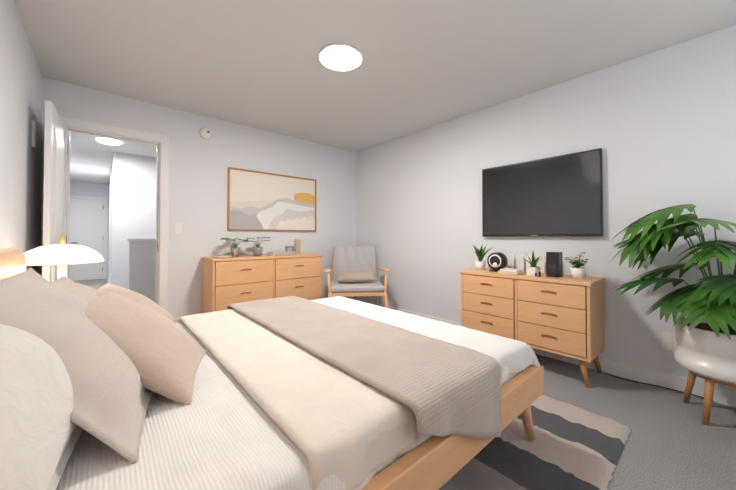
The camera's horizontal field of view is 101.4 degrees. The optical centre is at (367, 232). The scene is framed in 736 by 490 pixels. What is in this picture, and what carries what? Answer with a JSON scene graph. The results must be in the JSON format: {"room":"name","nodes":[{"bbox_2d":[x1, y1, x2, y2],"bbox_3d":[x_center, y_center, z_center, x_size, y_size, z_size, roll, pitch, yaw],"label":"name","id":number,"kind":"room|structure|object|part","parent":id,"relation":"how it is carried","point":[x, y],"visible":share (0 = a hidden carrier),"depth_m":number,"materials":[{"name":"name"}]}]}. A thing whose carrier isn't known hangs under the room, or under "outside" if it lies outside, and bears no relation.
{"room":"bedroom","nodes":[
{"label":"bedroom","id":0,"kind":"room"},
{"bbox_2d":[0,0,42,273],"bbox_3d":[-1.296,-0.131,0.777,0.120,2.440,4.600,1,-1,-41],"label":"wall","id":1,"kind":"structure","parent":0,"point":[21,84],"depth_m":1.87,"materials":[{"name":"paint"}]},
{"bbox_2d":[31,121,36,148],"bbox_3d":[-2.470,-0.724,2.231,0.020,0.190,0.080,1,-1,-41],"label":"thermostat","id":2,"kind":"object","parent":1,"relation":"attached to","point":[34,136],"visible":1,"depth_m":2.20,"materials":[{"name":"white plastic"}]},
{"bbox_2d":[42,100,64,281],"bbox_3d":[-2.451,0.092,2.354,0.145,2.018,0.692,1,-1,-40],"label":"door leaf","id":3,"kind":"structure","parent":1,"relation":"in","point":[53,190],"depth_m":2.18,"materials":[{"name":"white wood"}]},
{"bbox_2d":[68,181,108,274],"bbox_3d":[-7.154,-0.031,7.518,1.040,2.440,0.120,1,-1,-41],"label":"wall","id":4,"kind":"structure","parent":0,"point":[87,189],"depth_m":7.63,"materials":[{"name":"paint"}]},
{"bbox_2d":[68,195,107,280],"bbox_3d":[-7.047,0.140,7.545,0.780,2.100,0.095,1,-1,-41],"label":"door","id":5,"kind":"structure","parent":4,"relation":"attached to","point":[88,223],"depth_m":7.58,"materials":[{"name":"white wood"}]},
{"bbox_2d":[108,152,156,288],"bbox_3d":[-4.795,-0.040,6.906,1.700,2.440,4.150,1,-1,-41],"label":"wall block","id":6,"kind":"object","parent":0,"point":[132,195],"visible":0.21,"depth_m":4.95,"materials":[{"name":"paint"}]},
{"bbox_2d":[129,241,155,301],"bbox_3d":[-2.185,0.623,4.017,1.570,1.030,0.120,1,-1,-41],"label":"wall","id":7,"kind":"structure","parent":0,"point":[142,267],"depth_m":3.54,"materials":[{"name":"paint"}]},
{"bbox_2d":[127,239,155,240],"bbox_3d":[-2.192,0.093,4.019,1.590,0.030,0.160,1,-1,-41],"label":"trim","id":8,"kind":"structure","parent":7,"relation":"on","point":[141,239],"depth_m":3.52,"materials":[{"name":"white wood"}]},
{"bbox_2d":[40,77,355,319],"bbox_3d":[-1.563,-0.087,3.682,3.550,2.440,0.120,1,-1,-41],"label":"wall","id":9,"kind":"structure","parent":0,"point":[199,165],"depth_m":3.41,"materials":[{"name":"paint"}]},
{"bbox_2d":[59,116,169,310],"bbox_3d":[-2.433,0.056,2.905,0.840,2.130,0.138,1,-1,-41],"label":"door frame","id":10,"kind":"structure","parent":9,"relation":"attached to","point":[161,142],"depth_m":3.08,"materials":[{"name":"white wood"}]},
{"bbox_2d":[174,223,182,233],"bbox_3d":[-2.012,-0.045,3.201,0.074,0.120,0.010,1,-1,-41],"label":"light switch","id":11,"kind":"object","parent":9,"relation":"attached to","point":[178,228],"visible":1,"depth_m":3.20,"materials":[{"name":"white plastic"}]},
{"bbox_2d":[199,128,211,139],"bbox_3d":[-1.813,-1.112,3.368,0.130,0.130,0.043,1,-1,-41],"label":"smoke detector","id":12,"kind":"object","parent":9,"relation":"attached to","point":[205,133],"visible":0.98,"depth_m":3.35,"materials":[{"name":"white plastic"}]},
{"bbox_2d":[227,167,316,231],"bbox_3d":[-1.189,-0.394,3.913,1.190,0.740,0.030,1,-1,-41],"label":"picture frame","id":13,"kind":"object","parent":9,"relation":"attached to","point":[261,201],"visible":0.98,"depth_m":3.86,"materials":[{"name":"beige paper"}]},
{"bbox_2d":[14,0,735,184],"bbox_3d":[-2.325,-1.348,4.343,4.090,0.100,11.290,1,-1,-41],"label":"ceiling","id":14,"kind":"structure","parent":0,"point":[423,65],"depth_m":2.22,"materials":[{"name":"paint"}]},
{"bbox_2d":[97,139,120,144],"bbox_3d":[-3.662,-1.287,4.267,0.250,0.022,0.250,1,-1,-41],"label":"recessed light","id":15,"kind":"object","parent":14,"relation":"in","point":[109,141],"visible":1,"depth_m":4.25,"materials":[{"name":"white"}]},
{"bbox_2d":[319,43,361,70],"bbox_3d":[-0.204,-1.313,2.265,0.320,0.030,0.320,1,-1,-41],"label":"recessed light","id":16,"kind":"object","parent":14,"relation":"in","point":[340,56],"visible":0.98,"depth_m":2.23,"materials":[{"name":"white"}]},
{"bbox_2d":[73,279,735,489],"bbox_3d":[-2.325,1.192,4.305,4.090,0.100,11.290,1,-1,-41],"label":"floor","id":17,"kind":"structure","parent":0,"point":[673,442],"depth_m":1.70,"materials":[{"name":"grey carpet"}]},
{"bbox_2d":[201,253,322,312],"bbox_3d":[-1.208,0.701,3.588,1.301,0.860,0.451,1,-1,-41],"label":"dresser","id":18,"kind":"object","parent":17,"relation":"on","point":[226,282],"visible":0.48,"depth_m":3.32,"materials":[{"name":"brown wood"}]},
{"bbox_2d":[213,256,231,257],"bbox_3d":[-1.554,0.258,3.220,0.190,0.014,0.190,1,-1,-41],"label":"decorative plate","id":19,"kind":"object","parent":18,"relation":"on","point":[222,256],"visible":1,"depth_m":3.19,"materials":[{"name":"beige"}]},
{"bbox_2d":[220,238,248,256],"bbox_3d":[-1.522,0.163,3.420,0.304,0.210,0.272,1,-1,-41],"label":"plant","id":20,"kind":"object","parent":18,"relation":"on","point":[237,251],"visible":1,"depth_m":3.39,"materials":[{"name":"green plant"}]},
{"bbox_3d":[-1.505,0.218,3.422,0.110,0.100,0.110,1,-1,-41],"label":"pot","id":21,"kind":"part","parent":20,"relation":"part of","materials":[{"name":"grey"}]},
{"bbox_2d":[247,237,270,255],"bbox_3d":[-1.296,0.158,3.529,0.293,0.223,0.269,1,-1,-41],"label":"plant","id":22,"kind":"object","parent":18,"relation":"on","point":[257,250],"visible":1,"depth_m":3.50,"materials":[{"name":"green plant"}]},
{"bbox_3d":[-1.293,0.219,3.529,0.120,0.100,0.120,1,-1,-41],"label":"pot","id":23,"kind":"part","parent":22,"relation":"part of","materials":[{"name":"grey ceramic"}]},
{"bbox_2d":[267,251,295,255],"bbox_3d":[-1.050,0.250,3.661,0.320,0.042,0.140,1,-1,-41],"label":"books","id":24,"kind":"object","parent":18,"relation":"on","point":[278,253],"visible":1,"depth_m":3.60,"materials":[{"name":"white paper"}]},
{"bbox_2d":[286,246,292,250],"bbox_3d":[-1.016,0.225,3.881,0.100,0.100,0.056,1,-1,-41],"label":"photo frame","id":25,"kind":"object","parent":18,"relation":"on","point":[289,248],"visible":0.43,"depth_m":3.87,"materials":[{"name":"grey"}]},
{"bbox_2d":[295,239,300,253],"bbox_3d":[-0.930,0.181,3.981,0.070,0.190,0.040,1,-1,-41],"label":"block","id":26,"kind":"object","parent":18,"relation":"on","point":[298,246],"visible":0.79,"depth_m":3.97,"materials":[{"name":"wood"}]},
{"bbox_2d":[325,246,389,307],"bbox_3d":[-0.155,0.657,3.897,0.785,0.962,0.796,0,-1,-6],"label":"chair","id":27,"kind":"object","parent":17,"relation":"on","point":[354,271],"visible":0.9,"depth_m":3.86,"materials":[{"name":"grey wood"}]},
{"bbox_2d":[337,271,375,281],"bbox_3d":[-0.149,0.557,3.839,0.483,0.122,0.252,0,11,-6],"label":"pillow","id":28,"kind":"object","parent":27,"relation":"on","point":[348,276],"depth_m":3.75,"materials":[{"name":"beige fabric"}]},
{"bbox_3d":[-0.148,0.672,3.832,0.640,0.072,0.578,0,-1,-6],"label":"seat","id":29,"kind":"part","parent":27,"relation":"part of","materials":[{"name":"grey fabric"}]},
{"bbox_2d":[459,268,604,387],"bbox_3d":[1.385,0.742,2.650,0.431,0.759,1.046,1,-1,-41],"label":"dresser","id":30,"kind":"object","parent":17,"relation":"on","point":[563,315],"visible":0.98,"depth_m":2.39,"materials":[{"name":"brown wood"}]},
{"bbox_2d":[473,245,496,269],"bbox_3d":[1.127,0.230,2.971,0.322,0.273,0.174,1,-1,-41],"label":"potted plant","id":31,"kind":"object","parent":30,"relation":"on","point":[480,263],"visible":1,"depth_m":2.96,"materials":[{"name":"white ceramic"}]},
{"bbox_3d":[1.117,0.324,2.994,0.100,0.085,0.100,1,-1,-41],"label":"pot","id":32,"kind":"part","parent":31,"relation":"part of","materials":[{"name":"white ceramic"}]},
{"bbox_2d":[487,252,507,271],"bbox_3d":[1.220,0.274,2.845,0.092,0.180,0.170,1,-1,-41],"label":"speaker","id":33,"kind":"object","parent":30,"relation":"on","point":[497,261],"visible":0.98,"depth_m":2.81},
{"bbox_2d":[506,254,514,268],"bbox_3d":[1.381,0.288,2.919,0.018,0.155,0.072,1,-1,-41],"label":"decorative panel","id":34,"kind":"object","parent":30,"relation":"on","point":[511,258],"depth_m":2.91,"materials":[{"name":"white plastic"}]},
{"bbox_2d":[498,268,523,274],"bbox_3d":[1.266,0.342,2.672,0.140,0.040,0.170,1,-1,-41],"label":"books","id":35,"kind":"object","parent":30,"relation":"on","point":[511,271],"visible":0.98,"depth_m":2.63,"materials":[{"name":"white paper"}]},
{"bbox_2d":[514,255,523,270],"bbox_3d":[1.440,0.287,2.852,0.018,0.155,0.072,1,-1,-41],"label":"decorative panel","id":36,"kind":"object","parent":30,"relation":"on","point":[519,258],"depth_m":2.84,"materials":[{"name":"white plastic"}]},
{"bbox_2d":[526,255,531,271],"bbox_3d":[1.500,0.286,2.784,0.018,0.155,0.072,1,-1,-41],"label":"decorative panel","id":37,"kind":"object","parent":30,"relation":"on","point":[530,256],"depth_m":2.79,"materials":[{"name":"white plastic"}]},
{"bbox_2d":[524,252,540,275],"bbox_3d":[1.417,0.250,2.562,0.237,0.220,0.168,1,-1,-41],"label":"potted plant","id":38,"kind":"object","parent":30,"relation":"on","point":[532,269],"visible":1,"depth_m":2.55,"materials":[{"name":"white ceramic"}]},
{"bbox_3d":[1.416,0.325,2.577,0.112,0.071,0.070,1,-1,-41],"label":"pot","id":39,"kind":"part","parent":38,"relation":"part of","materials":[{"name":"white ceramic"}]},
{"bbox_2d":[536,256,545,272],"bbox_3d":[1.559,0.285,2.716,0.018,0.155,0.072,1,-1,-41],"label":"decorative panel","id":40,"kind":"object","parent":30,"relation":"on","point":[541,263],"depth_m":2.70,"materials":[{"name":"white plastic"}]},
{"bbox_2d":[546,252,562,276],"bbox_3d":[1.528,0.259,2.477,0.125,0.200,0.090,1,-1,-41],"label":"speaker","id":41,"kind":"object","parent":30,"relation":"on","point":[554,264],"visible":1,"depth_m":2.45,"materials":[{"name":"black plastic"}]},
{"bbox_2d":[565,252,587,278],"bbox_3d":[1.624,0.255,2.359,0.147,0.205,0.148,1,-1,-41],"label":"potted plant","id":42,"kind":"object","parent":30,"relation":"on","point":[577,271],"visible":1,"depth_m":2.32,"materials":[{"name":"white ceramic"}]},
{"bbox_3d":[1.634,0.314,2.343,0.110,0.085,0.110,1,-1,-41],"label":"pot","id":43,"kind":"part","parent":42,"relation":"part of","materials":[{"name":"white ceramic"}]},
{"bbox_2d":[439,394,631,489],"bbox_3d":[0.053,1.089,2.004,1.761,0.030,2.361,1,-1,-41],"label":"rug","id":44,"kind":"object","parent":17,"relation":"on","point":[571,447],"visible":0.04,"depth_m":1.46,"materials":[{"name":"grey fabric"}]},
{"bbox_2d":[0,247,543,489],"bbox_3d":[-0.470,0.574,1.550,2.139,0.996,1.861,1,-1,-41],"label":"bed","id":45,"kind":"object","parent":44,"relation":"on","point":[107,386],"visible":1,"depth_m":0.93,"materials":[{"name":"beige fabric"}]},
{"bbox_2d":[0,324,82,489],"bbox_3d":[-0.815,0.348,0.647,0.215,0.480,0.740,-41,20,-27],"label":"pillow","id":46,"kind":"object","parent":45,"relation":"on","point":[41,378],"depth_m":0.63,"materials":[{"name":"white fabric"}]},
{"bbox_2d":[50,275,98,302],"bbox_3d":[-1.357,0.398,1.486,0.520,0.164,0.540,44,-19,-20],"label":"pillow","id":47,"kind":"object","parent":45,"relation":"on","point":[88,294],"depth_m":1.47,"materials":[{"name":"beige fabric"}]},
{"bbox_2d":[0,268,152,463],"bbox_3d":[-0.879,0.341,0.898,0.162,0.600,0.600,-47,19,-20],"label":"pillow","id":48,"kind":"object","parent":45,"relation":"on","point":[100,382],"depth_m":0.78,"materials":[{"name":"beige fabric"}]},
{"bbox_2d":[96,283,177,322],"bbox_3d":[-1.311,0.438,1.670,0.460,0.153,0.480,39,-15,-18],"label":"pillow","id":49,"kind":"object","parent":45,"relation":"on","point":[130,294],"depth_m":1.71,"materials":[{"name":"beige fabric"}]},
{"bbox_2d":[85,290,206,404],"bbox_3d":[-0.842,0.404,1.127,0.500,0.173,0.500,43,-16,-17],"label":"pillow","id":50,"kind":"object","parent":45,"relation":"on","point":[169,367],"depth_m":1.00,"materials":[{"name":"beige fabric"}]},
{"bbox_2d":[178,309,418,489],"bbox_3d":[-0.548,0.633,1.476,0.383,0.194,1.730,1,-1,-41],"label":"blanket","id":51,"kind":"object","parent":45,"relation":"on","point":[345,431],"depth_m":0.96,"materials":[{"name":"beige fabric"}]},
{"bbox_2d":[227,296,500,438],"bbox_3d":[-0.255,0.675,1.732,0.521,0.320,1.854,1,-1,-41],"label":"throw","id":52,"kind":"object","parent":45,"relation":"on","point":[438,389],"depth_m":1.20,"materials":[{"name":"beige fabric"}]},
{"bbox_3d":[-0.443,0.696,1.567,1.930,0.190,1.670,1,-1,-41],"label":"mattress","id":53,"kind":"part","parent":45,"relation":"part of","materials":[{"name":"white fabric"}]},
{"bbox_3d":[-0.439,0.761,1.569,2.030,0.140,1.790,1,-1,-41],"label":"frame","id":54,"kind":"part","parent":45,"relation":"part of","materials":[{"name":"brown wood"}]},
{"bbox_2d":[604,372,703,397],"bbox_3d":[2.044,1.094,2.160,0.077,0.015,0.562,1,-1,-41],"label":"cord","id":55,"kind":"object","parent":17,"relation":"on","point":[651,384],"visible":0.83,"depth_m":2.16,"materials":[{"name":"black plastic"}]},
{"bbox_2d":[608,204,735,425],"bbox_3d":[1.978,0.464,1.690,0.780,1.283,1.003,1,-1,-41],"label":"potted plant","id":56,"kind":"object","parent":17,"relation":"on","point":[705,333],"visible":1,"depth_m":1.75,"materials":[{"name":"green plant"}]},
{"bbox_3d":[2.123,0.695,1.795,0.420,0.270,0.420,1,-1,-41],"label":"pot","id":57,"kind":"part","parent":56,"relation":"part of","materials":[{"name":"white ceramic"}]},
{"bbox_3d":[-1.886,0.817,1.923,0.462,0.581,0.460,1,-1,-41],"label":"nightstand","id":58,"kind":"object","parent":17,"relation":"on","visible":0},
{"bbox_2d":[24,236,103,278],"bbox_3d":[-1.861,0.271,1.833,0.386,0.507,0.386,1,-1,-41],"label":"lamp","id":59,"kind":"object","parent":58,"relation":"on","point":[62,255],"visible":0.73,"depth_m":1.74,"materials":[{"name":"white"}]},
{"bbox_2d":[356,24,735,389],"bbox_3d":[1.333,-0.095,3.163,0.120,2.440,4.720,1,-1,-41],"label":"wall","id":60,"kind":"structure","parent":0,"point":[658,127],"depth_m":2.44,"materials":[{"name":"paint"}]},
{"bbox_2d":[482,148,602,236],"bbox_3d":[1.547,-0.318,2.795,0.046,0.705,1.010,1,-1,-41],"label":"tv","id":61,"kind":"object","parent":60,"relation":"attached to","point":[561,195],"visible":0.98,"depth_m":2.70,"materials":[{"name":"black plastic"}]},
{"bbox_2d":[356,298,735,407],"bbox_3d":[1.281,1.069,3.100,0.017,0.110,4.480,1,-1,-41],"label":"baseboard","id":62,"kind":"structure","parent":60,"relation":"attached to","point":[724,395],"depth_m":2.23,"materials":[{"name":"white"}]},
{"bbox_2d":[662,332,676,350],"bbox_3d":[2.135,0.770,2.137,0.008,0.120,0.074,1,-1,-41],"label":"electrical outlet plate","id":63,"kind":"object","parent":60,"relation":"attached to","point":[669,341],"visible":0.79,"depth_m":2.13,"materials":[{"name":"white plastic"}]}
]}

